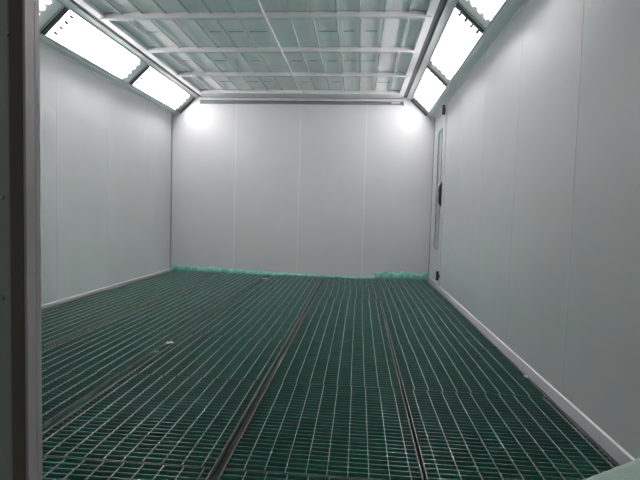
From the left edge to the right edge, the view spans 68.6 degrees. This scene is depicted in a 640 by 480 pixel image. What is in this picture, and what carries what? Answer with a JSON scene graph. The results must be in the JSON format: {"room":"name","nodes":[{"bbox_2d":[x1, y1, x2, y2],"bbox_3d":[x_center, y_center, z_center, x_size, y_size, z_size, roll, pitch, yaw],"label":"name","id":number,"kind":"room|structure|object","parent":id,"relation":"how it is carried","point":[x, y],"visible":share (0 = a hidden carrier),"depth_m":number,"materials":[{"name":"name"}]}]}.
{"room":"paint spray booth","nodes":[
{"label":"paint spray booth","id":0,"kind":"room"},
{"bbox_2d":[0,0,41,479],"bbox_3d":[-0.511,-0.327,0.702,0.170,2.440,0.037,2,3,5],"label":"door","id":1,"kind":"structure","parent":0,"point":[20,167],"depth_m":0.70,"materials":[{"name":"grey metal"}]},
{"bbox_2d":[40,45,171,309],"bbox_3d":[-2.637,-0.616,4.102,0.061,3.160,6.547,2,3,5],"label":"wall","id":2,"kind":"structure","parent":0,"point":[105,149],"depth_m":5.29,"materials":[{"name":"white metal"}]},
{"bbox_2d":[41,269,170,308],"bbox_3d":[-2.635,0.645,4.168,0.014,0.036,6.548,2,3,5],"label":"baseboard","id":3,"kind":"structure","parent":2,"relation":"attached to","point":[54,303],"depth_m":5.34,"materials":[{"name":"white metal"}]},
{"bbox_2d":[40,34,178,114],"bbox_3d":[-2.515,-1.803,4.029,0.120,0.067,6.543,2,3,5],"label":"trim","id":4,"kind":"structure","parent":2,"relation":"attached to","point":[44,41],"depth_m":5.13,"materials":[{"name":"grey metal"}]},
{"bbox_2d":[69,0,459,93],"bbox_3d":[-0.554,-2.044,3.853,4.040,0.049,6.550,2,3,5],"label":"ceiling","id":5,"kind":"structure","parent":0,"point":[371,29],"depth_m":4.80,"materials":[{"name":"metal"}]},
{"bbox_2d":[40,0,65,31],"bbox_3d":[-2.416,-1.904,3.282,0.301,0.295,1.596,2,3,5],"label":"ceiling light","id":6,"kind":"object","parent":5,"relation":"attached to","point":[49,9],"visible":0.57,"depth_m":4.01,"materials":[{"name":"white glass"}]},
{"bbox_2d":[40,6,147,83],"bbox_3d":[-2.285,-1.990,4.874,0.301,0.295,1.596,2,3,5],"label":"ceiling light","id":7,"kind":"object","parent":5,"relation":"attached to","point":[66,28],"visible":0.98,"depth_m":4.78,"materials":[{"name":"white glass"}]},
{"bbox_2d":[59,0,198,96],"bbox_3d":[-2.174,-2.055,3.987,0.070,0.059,6.543,2,3,5],"label":"trim","id":8,"kind":"structure","parent":5,"relation":"attached to","point":[68,3],"depth_m":4.92,"materials":[{"name":"white metal"}]},
{"bbox_2d":[70,0,199,95],"bbox_3d":[-2.106,-2.064,3.981,0.061,0.036,6.543,2,3,5],"label":"trim","id":9,"kind":"structure","parent":5,"relation":"attached to","point":[73,1],"depth_m":4.96,"materials":[{"name":"grey metal"}]},
{"bbox_2d":[129,65,194,113],"bbox_3d":[-2.146,-2.067,6.466,0.315,0.310,1.596,2,3,5],"label":"ceiling light","id":10,"kind":"object","parent":5,"relation":"attached to","point":[148,80],"visible":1,"depth_m":6.48,"materials":[{"name":"glass"}]},
{"bbox_2d":[74,0,439,98],"bbox_3d":[-0.556,-1.985,3.855,3.050,0.067,6.528,2,3,5],"label":"frame","id":11,"kind":"object","parent":5,"relation":"attached to","point":[109,19],"visible":1,"depth_m":5.04,"materials":[{"name":"white paint"}]},
{"bbox_2d":[411,65,447,115],"bbox_3d":[1.435,-1.953,6.176,0.315,0.310,1.596,2,3,5],"label":"ceiling light","id":12,"kind":"object","parent":5,"relation":"attached to","point":[426,96],"visible":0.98,"depth_m":6.29,"materials":[{"name":"white glass"}]},
{"bbox_2d":[427,3,484,85],"bbox_3d":[1.311,-1.875,4.583,0.301,0.295,1.596,2,3,5],"label":"ceiling light","id":13,"kind":"object","parent":5,"relation":"attached to","point":[465,33],"visible":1,"depth_m":4.55,"materials":[{"name":"white glass"}]},
{"bbox_2d":[456,0,506,31],"bbox_3d":[1.180,-1.789,2.991,0.301,0.295,1.596,2,3,5],"label":"ceiling light","id":14,"kind":"object","parent":5,"relation":"attached to","point":[483,12],"visible":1,"depth_m":3.69,"materials":[{"name":"white glass"}]},
{"bbox_2d":[170,96,434,281],"bbox_3d":[-0.323,-0.729,7.225,4.037,3.160,0.061,2,3,5],"label":"wall","id":15,"kind":"structure","parent":0,"point":[339,190],"depth_m":7.19,"materials":[{"name":"white metal"}]},
{"bbox_2d":[42,276,268,432],"bbox_3d":[-1.045,0.876,4.051,0.100,0.274,6.550,2,3,5],"label":"trim","id":16,"kind":"structure","parent":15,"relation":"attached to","point":[104,389],"depth_m":2.80,"materials":[{"name":"brown metal"}]},
{"bbox_2d":[170,116,172,267],"bbox_3d":[-2.332,-0.746,7.353,0.016,2.370,0.014,2,3,5],"label":"trim","id":17,"kind":"structure","parent":15,"relation":"attached to","point":[171,116],"depth_m":7.36,"materials":[{"name":"grey metal"}]},
{"bbox_2d":[211,278,324,479],"bbox_3d":[-0.205,0.903,3.983,0.100,0.274,6.550,2,3,5],"label":"trim","id":18,"kind":"structure","parent":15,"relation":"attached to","point":[217,473],"depth_m":2.38,"materials":[{"name":"brown metal"}]},
{"bbox_2d":[199,99,404,105],"bbox_3d":[-0.300,-2.082,7.097,3.134,0.058,0.046,2,3,5],"label":"channel","id":19,"kind":"object","parent":15,"relation":"attached to","point":[200,101],"visible":1,"depth_m":7.09,"materials":[{"name":"metal"}]},
{"bbox_2d":[403,0,446,97],"bbox_3d":[0.997,-1.965,3.730,0.061,0.036,6.543,2,3,5],"label":"trim","id":20,"kind":"structure","parent":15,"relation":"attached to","point":[442,3],"depth_m":4.75,"materials":[{"name":"grey metal"}]},
{"bbox_2d":[407,0,455,98],"bbox_3d":[1.064,-1.952,3.725,0.070,0.059,6.543,2,3,5],"label":"trim","id":21,"kind":"structure","parent":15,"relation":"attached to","point":[449,5],"depth_m":4.70,"materials":[{"name":"white metal"}]},
{"bbox_2d":[428,119,434,276],"bbox_3d":[1.677,-0.618,7.029,0.016,2.370,0.014,2,3,5],"label":"trim","id":22,"kind":"structure","parent":15,"relation":"attached to","point":[434,119],"depth_m":7.03,"materials":[{"name":"grey metal"}]},
{"bbox_2d":[375,282,425,479],"bbox_3d":[0.564,0.943,3.921,0.100,0.242,6.550,2,3,5],"label":"trim","id":23,"kind":"structure","parent":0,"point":[375,282],"depth_m":2.49,"materials":[{"name":"brown metal"}]},
{"bbox_2d":[436,0,639,465],"bbox_3d":[1.447,-0.486,3.771,0.061,3.160,6.547,2,3,5],"label":"wall","id":24,"kind":"structure","parent":0,"point":[540,244],"depth_m":2.59,"materials":[{"name":"white metal"}]},
{"bbox_2d":[429,105,446,285],"bbox_3d":[1.619,-0.596,6.527,0.049,2.360,0.875,2,3,5],"label":"door","id":25,"kind":"structure","parent":24,"relation":"in","point":[440,121],"depth_m":6.48,"materials":[{"name":"white paint"}]},
{"bbox_2d":[428,0,527,117],"bbox_3d":[1.390,-1.678,3.713,0.120,0.067,6.543,2,3,5],"label":"trim","id":26,"kind":"structure","parent":24,"relation":"attached to","point":[509,11],"depth_m":4.09,"materials":[{"name":"grey metal"}]},
{"bbox_2d":[428,278,634,465],"bbox_3d":[1.369,0.763,3.844,0.028,0.054,6.548,2,3,5],"label":"baseboard","id":27,"kind":"structure","parent":24,"relation":"attached to","point":[614,450],"depth_m":2.50,"materials":[{"name":"white metal"}]},
{"bbox_3d":[-0.638,1.046,4.026,4.040,0.040,6.550,2,3,5],"label":"floor","id":28,"kind":"structure","parent":0,"visible":0},
{"bbox_2d":[42,267,269,430],"bbox_3d":[-1.424,0.677,4.080,0.770,0.129,6.508,2,3,5],"label":"mat","id":29,"kind":"object","parent":28,"relation":"on","point":[223,270],"visible":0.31,"depth_m":3.99,"materials":[{"name":"green fabric"}]},
{"bbox_2d":[42,369,119,428],"bbox_3d":[-1.574,0.804,2.327,0.725,0.020,0.924,2,3,5],"label":"floor grating","id":30,"kind":"structure","parent":29,"relation":"on","point":[71,381],"depth_m":2.53,"materials":[{"name":"metal"}]},
{"bbox_2d":[42,329,179,375],"bbox_3d":[-1.498,0.754,3.247,0.725,0.020,0.914,2,3,5],"label":"floor grating","id":31,"kind":"structure","parent":29,"relation":"on","point":[113,351],"depth_m":3.19,"materials":[{"name":"metal"}]},
{"bbox_2d":[93,306,215,334],"bbox_3d":[-1.422,0.705,4.168,0.725,0.020,0.924,2,3,5],"label":"floor grating","id":32,"kind":"structure","parent":29,"relation":"on","point":[144,319],"depth_m":4.10,"materials":[{"name":"metal"}]},
{"bbox_2d":[145,291,239,310],"bbox_3d":[-1.345,0.655,5.093,0.725,0.020,0.924,2,3,5],"label":"floor grating","id":33,"kind":"structure","parent":29,"relation":"on","point":[181,299],"depth_m":5.04,"materials":[{"name":"metal"}]},
{"bbox_2d":[182,280,256,294],"bbox_3d":[-1.269,0.605,6.019,0.725,0.020,0.924,2,3,5],"label":"floor grating","id":34,"kind":"structure","parent":29,"relation":"on","point":[205,286],"depth_m":5.99,"materials":[{"name":"metal"}]},
{"bbox_2d":[207,273,267,282],"bbox_3d":[-1.195,0.557,6.907,0.725,0.020,0.849,2,3,5],"label":"floor grating","id":35,"kind":"structure","parent":29,"relation":"on","point":[223,276],"depth_m":6.84,"materials":[{"name":"metal"}]},
{"bbox_2d":[42,272,323,479],"bbox_3d":[-0.620,0.722,4.016,0.842,0.089,6.509,2,3,5],"label":"mat","id":36,"kind":"object","parent":28,"relation":"on","point":[271,273],"visible":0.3,"depth_m":1.94,"materials":[{"name":"green fabric"}]},
{"bbox_2d":[42,456,212,479],"bbox_3d":[-0.842,0.882,1.283,0.797,0.020,1.029,2,3,5],"label":"floor grating","id":37,"kind":"structure","parent":36,"relation":"on","point":[100,463],"depth_m":1.74,"materials":[{"name":"metal"}]},
{"bbox_2d":[42,373,262,471],"bbox_3d":[-0.761,0.830,2.261,0.797,0.020,0.924,2,3,5],"label":"floor grating","id":38,"kind":"structure","parent":36,"relation":"on","point":[142,406],"depth_m":2.16,"materials":[{"name":"metal"}]},
{"bbox_2d":[130,334,286,383],"bbox_3d":[-0.685,0.780,3.182,0.797,0.020,0.914,2,3,5],"label":"floor grating","id":39,"kind":"structure","parent":36,"relation":"on","point":[191,355],"depth_m":3.09,"materials":[{"name":"metal"}]},
{"bbox_2d":[187,310,301,340],"bbox_3d":[-0.609,0.731,4.102,0.797,0.020,0.924,2,3,5],"label":"floor grating","id":40,"kind":"structure","parent":36,"relation":"on","point":[224,322],"depth_m":4.04,"materials":[{"name":"metal"}]},
{"bbox_2d":[222,294,311,313],"bbox_3d":[-0.532,0.681,5.028,0.797,0.020,0.924,2,3,5],"label":"floor grating","id":41,"kind":"structure","parent":36,"relation":"on","point":[246,302],"depth_m":4.98,"materials":[{"name":"metal"}]},
{"bbox_2d":[245,283,317,296],"bbox_3d":[-0.456,0.631,5.953,0.797,0.020,0.924,2,3,5],"label":"floor grating","id":42,"kind":"structure","parent":36,"relation":"on","point":[307,290],"depth_m":5.91,"materials":[{"name":"metal"}]},
{"bbox_2d":[261,275,322,285],"bbox_3d":[-0.382,0.583,6.841,0.797,0.020,0.849,2,3,5],"label":"floor grating","id":43,"kind":"structure","parent":36,"relation":"on","point":[273,278],"depth_m":6.78,"materials":[{"name":"metal"}]},
{"bbox_2d":[171,264,220,273],"bbox_3d":[-2.210,0.638,4.143,0.804,0.157,6.508,2,3,5],"label":"mat","id":44,"kind":"object","parent":28,"relation":"on","point":[176,268],"visible":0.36,"depth_m":7.34,"materials":[{"name":"green fabric"}]},
{"bbox_2d":[41,327,85,349],"bbox_3d":[-2.287,0.729,3.311,0.780,0.020,0.914,2,3,5],"label":"floor grating","id":45,"kind":"structure","parent":44,"relation":"on","point":[51,336],"depth_m":3.57,"materials":[{"name":"metal"}]},
{"bbox_2d":[41,303,139,330],"bbox_3d":[-2.211,0.679,4.232,0.780,0.020,0.924,2,3,5],"label":"floor grating","id":46,"kind":"structure","parent":44,"relation":"on","point":[66,315],"depth_m":4.24,"materials":[{"name":"metal"}]},
{"bbox_2d":[67,288,176,307],"bbox_3d":[-2.135,0.630,5.157,0.780,0.020,0.924,2,3,5],"label":"floor grating","id":47,"kind":"structure","parent":44,"relation":"on","point":[125,297],"depth_m":5.10,"materials":[{"name":"metal"}]},
{"bbox_2d":[114,278,201,291],"bbox_3d":[-2.058,0.580,6.083,0.780,0.020,0.924,2,3,5],"label":"floor grating","id":48,"kind":"structure","parent":44,"relation":"on","point":[177,285],"depth_m":6.04,"materials":[{"name":"metal"}]},
{"bbox_2d":[150,271,219,281],"bbox_3d":[-1.985,0.532,6.971,0.780,0.020,0.849,2,3,5],"label":"floor grating","id":49,"kind":"structure","parent":44,"relation":"on","point":[202,276],"depth_m":6.91,"materials":[{"name":"metal"}]},
{"bbox_2d":[221,275,420,479],"bbox_3d":[0.185,0.754,3.952,0.770,0.077,6.509,2,3,5],"label":"mat","id":50,"kind":"object","parent":28,"relation":"on","point":[331,276],"visible":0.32,"depth_m":1.91,"materials":[{"name":"green fabric"}]},
{"bbox_2d":[217,469,363,479],"bbox_3d":[-0.035,0.908,1.218,0.746,0.020,1.029,2,3,5],"label":"floor grating","id":51,"kind":"structure","parent":50,"relation":"on","point":[224,471],"depth_m":1.73,"materials":[{"name":"metal"}]},
{"bbox_2d":[223,382,423,479],"bbox_3d":[0.046,0.855,2.196,0.746,0.020,0.924,2,3,5],"label":"floor grating","id":52,"kind":"structure","parent":50,"relation":"on","point":[365,400],"depth_m":2.10,"materials":[{"name":"metal"}]},
{"bbox_2d":[270,339,400,388],"bbox_3d":[0.122,0.806,3.116,0.746,0.020,0.914,2,3,5],"label":"floor grating","id":53,"kind":"structure","parent":50,"relation":"on","point":[358,364],"depth_m":3.03,"materials":[{"name":"metal"}]},
{"bbox_2d":[293,314,389,343],"bbox_3d":[0.198,0.756,4.037,0.746,0.020,0.924,2,3,5],"label":"floor grating","id":54,"kind":"structure","parent":50,"relation":"on","point":[343,328],"depth_m":3.97,"materials":[{"name":"metal"}]},
{"bbox_2d":[306,297,383,316],"bbox_3d":[0.274,0.706,4.962,0.746,0.020,0.924,2,3,5],"label":"floor grating","id":55,"kind":"structure","parent":50,"relation":"on","point":[319,305],"depth_m":4.91,"materials":[{"name":"metal"}]},
{"bbox_2d":[315,285,378,299],"bbox_3d":[0.351,0.656,5.888,0.746,0.020,0.924,2,3,5],"label":"floor grating","id":56,"kind":"structure","parent":50,"relation":"on","point":[332,291],"depth_m":5.86,"materials":[{"name":"metal"}]},
{"bbox_2d":[322,277,375,286],"bbox_3d":[0.424,0.609,6.776,0.746,0.020,0.849,2,3,5],"label":"floor grating","id":57,"kind":"structure","parent":50,"relation":"on","point":[327,281],"depth_m":6.72,"materials":[{"name":"metal"}]},
{"bbox_2d":[375,271,610,479],"bbox_3d":[0.963,0.727,3.886,0.786,0.180,6.508,2,3,5],"label":"mat","id":58,"kind":"object","parent":28,"relation":"on","point":[386,275],"visible":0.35,"depth_m":1.97,"materials":[{"name":"green fabric"}]},
{"bbox_2d":[375,279,434,288],"bbox_3d":[1.196,0.633,6.714,0.775,0.020,0.849,2,3,5],"label":"floor grating","id":59,"kind":"structure","parent":58,"relation":"on","point":[379,282],"depth_m":6.67,"materials":[{"name":"metal"}]},
{"bbox_2d":[377,287,447,301],"bbox_3d":[1.122,0.681,5.825,0.775,0.020,0.924,2,3,5],"label":"floor grating","id":60,"kind":"structure","parent":58,"relation":"on","point":[403,294],"depth_m":5.79,"materials":[{"name":"metal"}]},
{"bbox_2d":[381,300,467,320],"bbox_3d":[1.046,0.731,4.900,0.775,0.020,0.924,2,3,5],"label":"floor grating","id":61,"kind":"structure","parent":58,"relation":"on","point":[391,308],"depth_m":4.85,"materials":[{"name":"metal"}]},
{"bbox_2d":[385,317,496,348],"bbox_3d":[0.969,0.781,3.974,0.775,0.020,0.924,2,3,5],"label":"floor grating","id":62,"kind":"structure","parent":58,"relation":"on","point":[404,331],"depth_m":3.91,"materials":[{"name":"metal"}]},
{"bbox_2d":[392,344,546,396],"bbox_3d":[0.893,0.830,3.054,0.775,0.020,0.914,2,3,5],"label":"floor grating","id":63,"kind":"structure","parent":58,"relation":"on","point":[430,368],"depth_m":2.96,"materials":[{"name":"metal"}]},
{"bbox_2d":[404,389,617,479],"bbox_3d":[0.817,0.880,2.133,0.775,0.020,0.924,2,3,5],"label":"floor grating","id":64,"kind":"structure","parent":58,"relation":"on","point":[509,410],"depth_m":2.09,"materials":[{"name":"metal"}]},
{"bbox_2d":[583,458,639,479],"bbox_3d":[0.952,0.867,1.378,0.395,0.097,0.830,2,3,5],"label":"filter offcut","id":65,"kind":"object","parent":58,"relation":"on","point":[631,470],"visible":1,"depth_m":1.66,"materials":[{"name":"green fabric"}]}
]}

